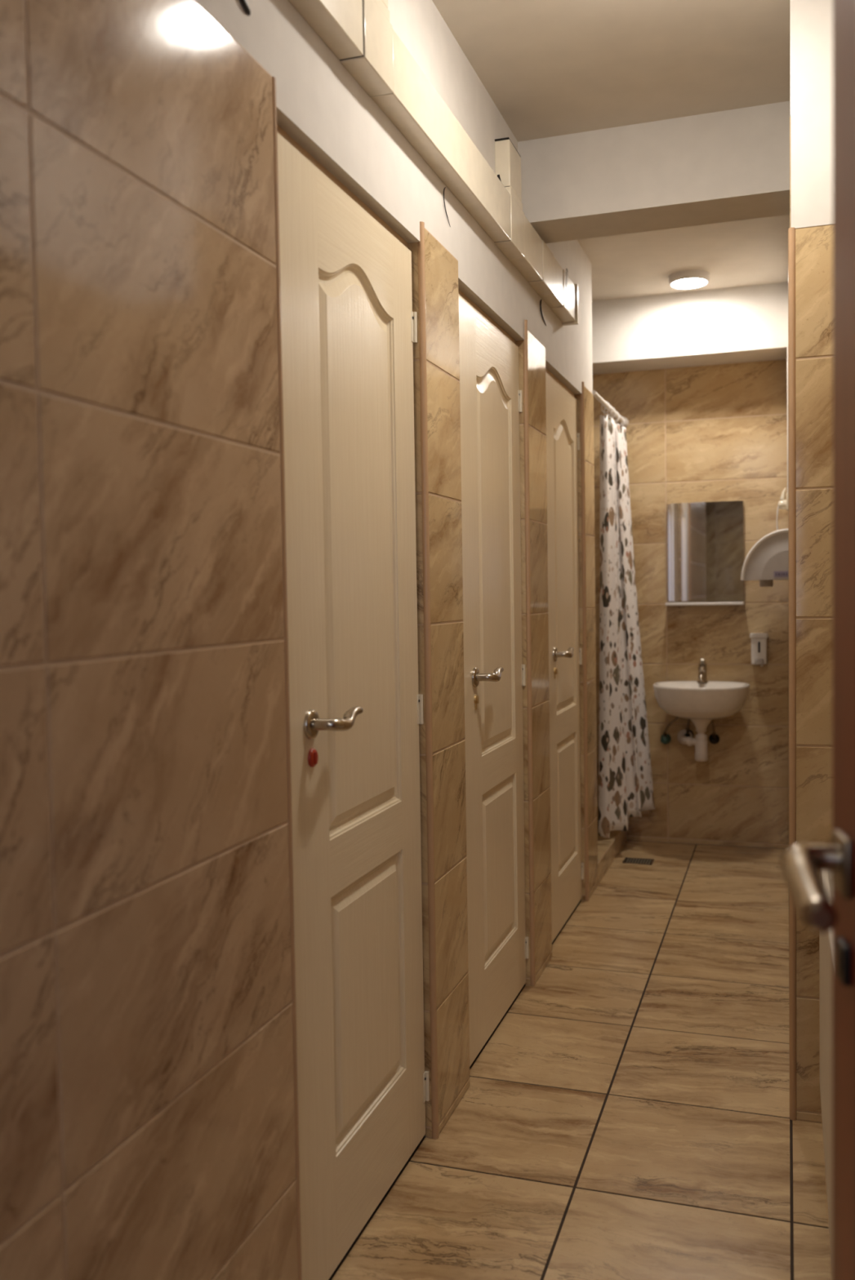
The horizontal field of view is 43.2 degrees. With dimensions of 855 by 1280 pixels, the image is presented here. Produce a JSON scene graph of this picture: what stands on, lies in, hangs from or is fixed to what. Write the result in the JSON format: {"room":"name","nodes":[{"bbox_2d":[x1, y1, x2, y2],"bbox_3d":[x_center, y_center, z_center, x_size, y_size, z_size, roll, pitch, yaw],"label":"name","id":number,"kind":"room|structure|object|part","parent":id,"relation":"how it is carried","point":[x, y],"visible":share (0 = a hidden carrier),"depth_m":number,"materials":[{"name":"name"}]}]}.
{"room":"public restroom","nodes":[
{"label":"public restroom","id":0,"kind":"room"},
{"bbox_2d":[0,0,597,1279],"bbox_3d":[-0.117,-0.153,2.333,0.140,2.650,4.862,0,3,18],"label":"wall","id":1,"kind":"structure","parent":0,"point":[147,1107],"depth_m":1.44,"materials":[{"name":"tile"}]},
{"bbox_2d":[240,0,250,15],"bbox_3d":[-0.278,-0.974,1.637,0.011,0.037,0.044,0,3,18],"label":"loose wire","id":2,"kind":"object","parent":1,"relation":"attached to","point":[244,3],"visible":1,"depth_m":1.64,"materials":[{"name":"black plastic"}]},
{"bbox_2d":[271,75,301,1279],"bbox_3d":[-0.232,0.149,1.777,0.012,2.100,0.012,0,3,18],"label":"strip","id":3,"kind":"object","parent":1,"relation":"attached to","point":[273,79],"visible":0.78,"depth_m":1.77,"materials":[{"name":"wood"}]},
{"bbox_2d":[276,124,429,1279],"bbox_3d":[-0.157,0.149,2.144,0.172,2.067,0.744,0,3,18],"label":"door","id":4,"kind":"structure","parent":1,"relation":"in","point":[348,322],"depth_m":2.09,"materials":[{"name":"paint"}]},
{"bbox_3d":[-0.204,0.149,1.912,0.009,0.053,0.053,0,3,18],"label":"handle","id":5,"kind":"part","parent":4,"relation":"part of","materials":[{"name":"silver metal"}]},
{"bbox_3d":[-0.156,0.144,1.962,0.055,0.035,0.147,0,3,18],"label":"lever","id":6,"kind":"part","parent":4,"relation":"part of","materials":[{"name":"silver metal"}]},
{"bbox_3d":[-0.189,0.149,2.155,0.105,2.066,0.744,0,3,18],"label":"frame","id":7,"kind":"part","parent":4,"relation":"part of","materials":[{"name":"paint"}]},
{"bbox_2d":[417,221,438,1139],"bbox_3d":[0.001,0.111,2.483,0.017,2.106,0.017,0,3,18],"label":"strip","id":8,"kind":"object","parent":1,"relation":"attached to","point":[421,269],"visible":0.94,"depth_m":2.48,"materials":[{"name":"wood"}]},
{"bbox_2d":[288,0,578,325],"bbox_3d":[-0.137,-1.262,1.984,0.058,0.402,4.190,0,3,18],"label":"ventilation duct","id":9,"kind":"object","parent":1,"relation":"attached to","point":[360,33],"visible":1,"depth_m":2.43,"materials":[{"name":"beige plastic"}]},
{"bbox_2d":[443,186,450,226],"bbox_3d":[0.048,-1.052,2.617,0.004,0.087,0.058,0,3,18],"label":"loose wire","id":10,"kind":"object","parent":1,"relation":"attached to","point":[445,187],"visible":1,"depth_m":2.60,"materials":[{"name":"black plastic"}]},
{"bbox_2d":[457,288,528,1069],"bbox_3d":[0.165,0.102,3.111,0.172,2.067,0.745,0,3,18],"label":"door","id":11,"kind":"structure","parent":1,"relation":"in","point":[491,402],"depth_m":3.09,"materials":[{"name":"paint"}]},
{"bbox_3d":[0.131,0.101,2.916,0.009,0.053,0.053,0,3,18],"label":"handle","id":12,"kind":"part","parent":11,"relation":"part of","materials":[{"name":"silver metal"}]},
{"bbox_3d":[0.133,0.102,3.121,0.105,2.066,0.745,0,3,18],"label":"frame","id":13,"kind":"part","parent":11,"relation":"part of","materials":[{"name":"paint"}]},
{"bbox_3d":[0.178,0.095,2.966,0.055,0.035,0.147,0,3,18],"label":"lever","id":14,"kind":"part","parent":11,"relation":"part of","materials":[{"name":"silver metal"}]},
{"bbox_2d":[522,320,535,986],"bbox_3d":[0.323,0.055,3.449,0.017,2.125,0.017,0,3,18],"label":"strip","id":15,"kind":"object","parent":1,"relation":"attached to","point":[529,708],"visible":0.94,"depth_m":3.44,"materials":[{"name":"wood"}]},
{"bbox_2d":[539,298,546,325],"bbox_3d":[0.392,-1.109,3.646,0.007,0.076,0.100,0,3,18],"label":"loose wire","id":16,"kind":"object","parent":1,"relation":"attached to","point":[541,299],"visible":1,"depth_m":3.61,"materials":[{"name":"black plastic"}]},
{"bbox_2d":[545,368,583,944],"bbox_3d":[0.484,0.056,4.068,0.172,2.067,0.718,0,3,18],"label":"door","id":17,"kind":"structure","parent":1,"relation":"in","point":[562,437],"depth_m":4.08,"materials":[{"name":"paint"}]},
{"bbox_3d":[0.463,0.052,3.911,0.009,0.053,0.053,0,3,18],"label":"handle","id":18,"kind":"part","parent":17,"relation":"part of","materials":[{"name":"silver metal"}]},
{"bbox_3d":[0.452,0.055,4.078,0.105,2.066,0.718,0,3,18],"label":"frame","id":19,"kind":"part","parent":17,"relation":"part of","materials":[{"name":"paint"}]},
{"bbox_3d":[0.510,0.047,3.961,0.055,0.035,0.147,0,3,18],"label":"lever","id":20,"kind":"part","parent":17,"relation":"part of","materials":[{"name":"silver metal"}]},
{"bbox_2d":[580,382,588,901],"bbox_3d":[0.638,0.017,4.393,0.017,2.110,0.017,0,3,18],"label":"strip","id":21,"kind":"object","parent":1,"relation":"attached to","point":[582,397],"visible":0.94,"depth_m":4.38,"materials":[{"name":"tile"}]},
{"bbox_2d":[592,390,628,427],"bbox_3d":[0.842,-1.062,4.991,0.052,0.062,0.878,0,3,18],"label":"curtain rod","id":22,"kind":"object","parent":1,"relation":"attached to","point":[622,421],"visible":0.91,"depth_m":5.03,"materials":[{"name":"white plastic"}]},
{"bbox_2d":[598,413,654,838],"bbox_3d":[0.917,-0.063,5.152,0.131,1.945,0.490,1,3,37],"label":"shower curtain","id":23,"kind":"object","parent":22,"relation":"hanging from","point":[625,788],"visible":1,"depth_m":5.11,"materials":[{"name":"fabric"}]},
{"bbox_2d":[331,840,831,1279],"bbox_3d":[0.214,1.223,1.990,2.700,0.080,7.375,0,3,18],"label":"floor","id":24,"kind":"structure","parent":0,"point":[626,1117],"depth_m":2.60,"materials":[{"name":"tile"}]},
{"bbox_2d":[597,826,626,884],"bbox_3d":[0.448,0.992,5.225,0.900,0.095,0.872,0,3,18],"label":"shower curb","id":25,"kind":"object","parent":24,"relation":"on","point":[608,849],"visible":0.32,"depth_m":5.03,"materials":[{"name":"tile"}]},
{"bbox_2d":[622,857,653,865],"bbox_3d":[0.989,1.038,5.068,0.135,0.005,0.105,0,3,18],"label":"floor drain","id":26,"kind":"object","parent":24,"relation":"on","point":[627,860],"visible":1,"depth_m":5.07,"materials":[{"name":"silver metal"}]},
{"bbox_2d":[431,0,790,302],"bbox_3d":[0.089,-1.509,1.788,3.000,0.100,7.585,0,3,18],"label":"ceiling","id":27,"kind":"structure","parent":0,"point":[549,68],"depth_m":2.90,"materials":[{"name":"paint"}]},
{"bbox_2d":[517,101,789,243],"bbox_3d":[0.687,-1.409,3.298,0.830,0.248,0.214,0,3,18],"label":"beam","id":28,"kind":"structure","parent":27,"relation":"attached to","point":[732,165],"depth_m":3.21,"materials":[{"name":"white paint"}]},
{"bbox_2d":[668,270,709,288],"bbox_3d":[1.152,-1.585,4.762,0.176,0.039,0.176,0,3,18],"label":"ceiling light","id":29,"kind":"object","parent":27,"relation":"in","point":[685,279],"visible":1,"depth_m":4.71,"materials":[{"name":"white plastic"}]},
{"bbox_2d":[671,278,706,288],"bbox_3d":[1.153,-1.570,4.763,0.157,0.009,0.157,0,3,18],"label":"diffuser","id":30,"kind":"object","parent":29,"relation":"attached to","point":[675,282],"depth_m":4.74,"materials":[{"name":"white plastic"}]},
{"bbox_2d":[591,281,788,374],"bbox_3d":[0.866,-1.478,5.296,1.754,0.290,0.290,0,3,18],"label":"beam","id":31,"kind":"structure","parent":27,"relation":"attached to","point":[748,323],"depth_m":5.04,"materials":[{"name":"white paint"}]},
{"bbox_2d":[592,359,788,848],"bbox_3d":[0.930,-0.307,5.516,1.834,2.650,0.100,0,3,18],"label":"wall","id":32,"kind":"structure","parent":0,"point":[718,432],"depth_m":5.32,"materials":[{"name":"tile"}]},
{"bbox_2d":[653,658,749,761],"bbox_3d":[1.302,0.338,5.156,0.448,0.490,0.403,0,3,18],"label":"washbasin","id":33,"kind":"object","parent":32,"relation":"attached to","point":[701,701],"visible":1,"depth_m":5.07,"materials":[{"name":"white ceramic"}]},
{"bbox_3d":[1.302,0.293,5.154,0.448,0.166,0.402,0,3,18],"label":"bowl","id":34,"kind":"part","parent":33,"relation":"part of","materials":[{"name":"white ceramic"}]},
{"bbox_2d":[697,658,707,682],"bbox_3d":[1.329,0.148,5.237,0.052,0.120,0.141,0,3,18],"label":"tap","id":35,"kind":"object","parent":33,"relation":"on","point":[702,677],"depth_m":5.26,"materials":[{"name":"silver metal"}]},
{"bbox_2d":[665,500,744,605],"bbox_3d":[1.348,-0.421,5.262,0.368,0.503,0.104,0,3,18],"label":"mirror","id":36,"kind":"object","parent":32,"relation":"attached to","point":[705,540],"visible":1,"depth_m":5.29,"materials":[{"name":"grey mirror"}]},
{"bbox_2d":[665,601,744,605],"bbox_3d":[1.352,-0.177,5.271,0.368,0.014,0.101,0,3,18],"label":"shelf","id":37,"kind":"object","parent":36,"relation":"attached to","point":[717,602],"depth_m":5.23,"materials":[{"name":"white plastic"}]},
{"bbox_2d":[749,633,768,666],"bbox_3d":[1.598,0.048,5.209,0.084,0.159,0.089,0,3,18],"label":"soap dispenser","id":38,"kind":"object","parent":32,"relation":"attached to","point":[758,641],"visible":1,"depth_m":5.18,"materials":[{"name":"white plastic"}]},
{"bbox_2d":[789,0,832,1123],"bbox_3d":[1.445,-0.241,3.810,0.320,2.650,2.813,0,3,18],"label":"wall","id":39,"kind":"structure","parent":0,"point":[811,26],"depth_m":2.50,"materials":[{"name":"tile"}]},
{"bbox_2d":[740,528,788,586],"bbox_3d":[1.560,-0.376,4.995,0.208,0.259,0.232,0,3,18],"label":"dispenser","id":40,"kind":"object","parent":39,"relation":"attached to","point":[767,560],"visible":0.98,"depth_m":4.88,"materials":[{"name":"white plastic"}]},
{"bbox_2d":[776,487,788,530],"bbox_3d":[1.622,-0.595,4.939,0.055,0.199,0.080,0,3,18],"label":"power socket","id":41,"kind":"object","parent":39,"relation":"attached to","point":[783,504],"visible":0.9,"depth_m":4.93,"materials":[{"name":"beige plastic"}]},
{"bbox_3d":[1.604,-0.555,4.952,0.013,0.118,0.017,0,3,18],"label":"cord","id":42,"kind":"part","parent":41,"relation":"part of","materials":[{"name":"white plastic"}]},
{"bbox_3d":[1.642,-0.631,4.930,0.012,0.075,0.080,0,3,18],"label":"socket plate","id":43,"kind":"part","parent":41,"relation":"part of","materials":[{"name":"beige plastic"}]},
{"bbox_2d":[786,346,788,493],"bbox_3d":[1.639,-0.998,4.915,0.008,0.660,0.012,0,3,18],"label":"channel","id":44,"kind":"object","parent":39,"relation":"attached to","point":[787,347],"visible":0.91,"depth_m":4.91,"materials":[{"name":"white plastic"}]},
{"bbox_2d":[787,226,796,1120],"bbox_3d":[0.859,0.098,2.543,0.017,2.100,0.017,0,3,18],"label":"strip","id":45,"kind":"object","parent":39,"relation":"attached to","point":[791,231],"visible":1,"depth_m":2.53,"materials":[{"name":"tile"}]},
{"bbox_3d":[1.016,-0.118,1.108,0.815,2.650,2.593,0,3,18],"label":"wall","id":46,"kind":"structure","parent":0,"visible":0},
{"bbox_2d":[779,0,854,1279],"bbox_3d":[0.304,0.207,0.595,0.101,2.052,0.847,-1,3,9],"label":"door","id":47,"kind":"structure","parent":46,"relation":"in","point":[801,864],"depth_m":0.95,"materials":[{"name":"red wood"}]},
{"bbox_3d":[0.322,0.204,0.902,0.054,0.042,0.146,0,3,18],"label":"lever","id":48,"kind":"part","parent":47,"relation":"part of","materials":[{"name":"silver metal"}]},
{"bbox_3d":[0.366,0.236,0.953,0.010,0.131,0.048,-1,3,9],"label":"handle","id":49,"kind":"part","parent":47,"relation":"part of","materials":[{"name":"silver metal"}]},
{"bbox_2d":[819,871,832,1279],"bbox_3d":[0.716,0.761,1.719,0.140,0.531,1.340,0,3,18],"label":"radiator","id":50,"kind":"object","parent":46,"relation":"attached to","point":[825,939],"visible":0.31,"depth_m":1.94,"materials":[{"name":"metal"}]},
{"bbox_2d":[821,871,832,966],"bbox_3d":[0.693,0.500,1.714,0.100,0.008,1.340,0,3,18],"label":"lock plate","id":51,"kind":"object","parent":50,"relation":"attached to","point":[826,876],"depth_m":2.08,"materials":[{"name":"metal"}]}
]}

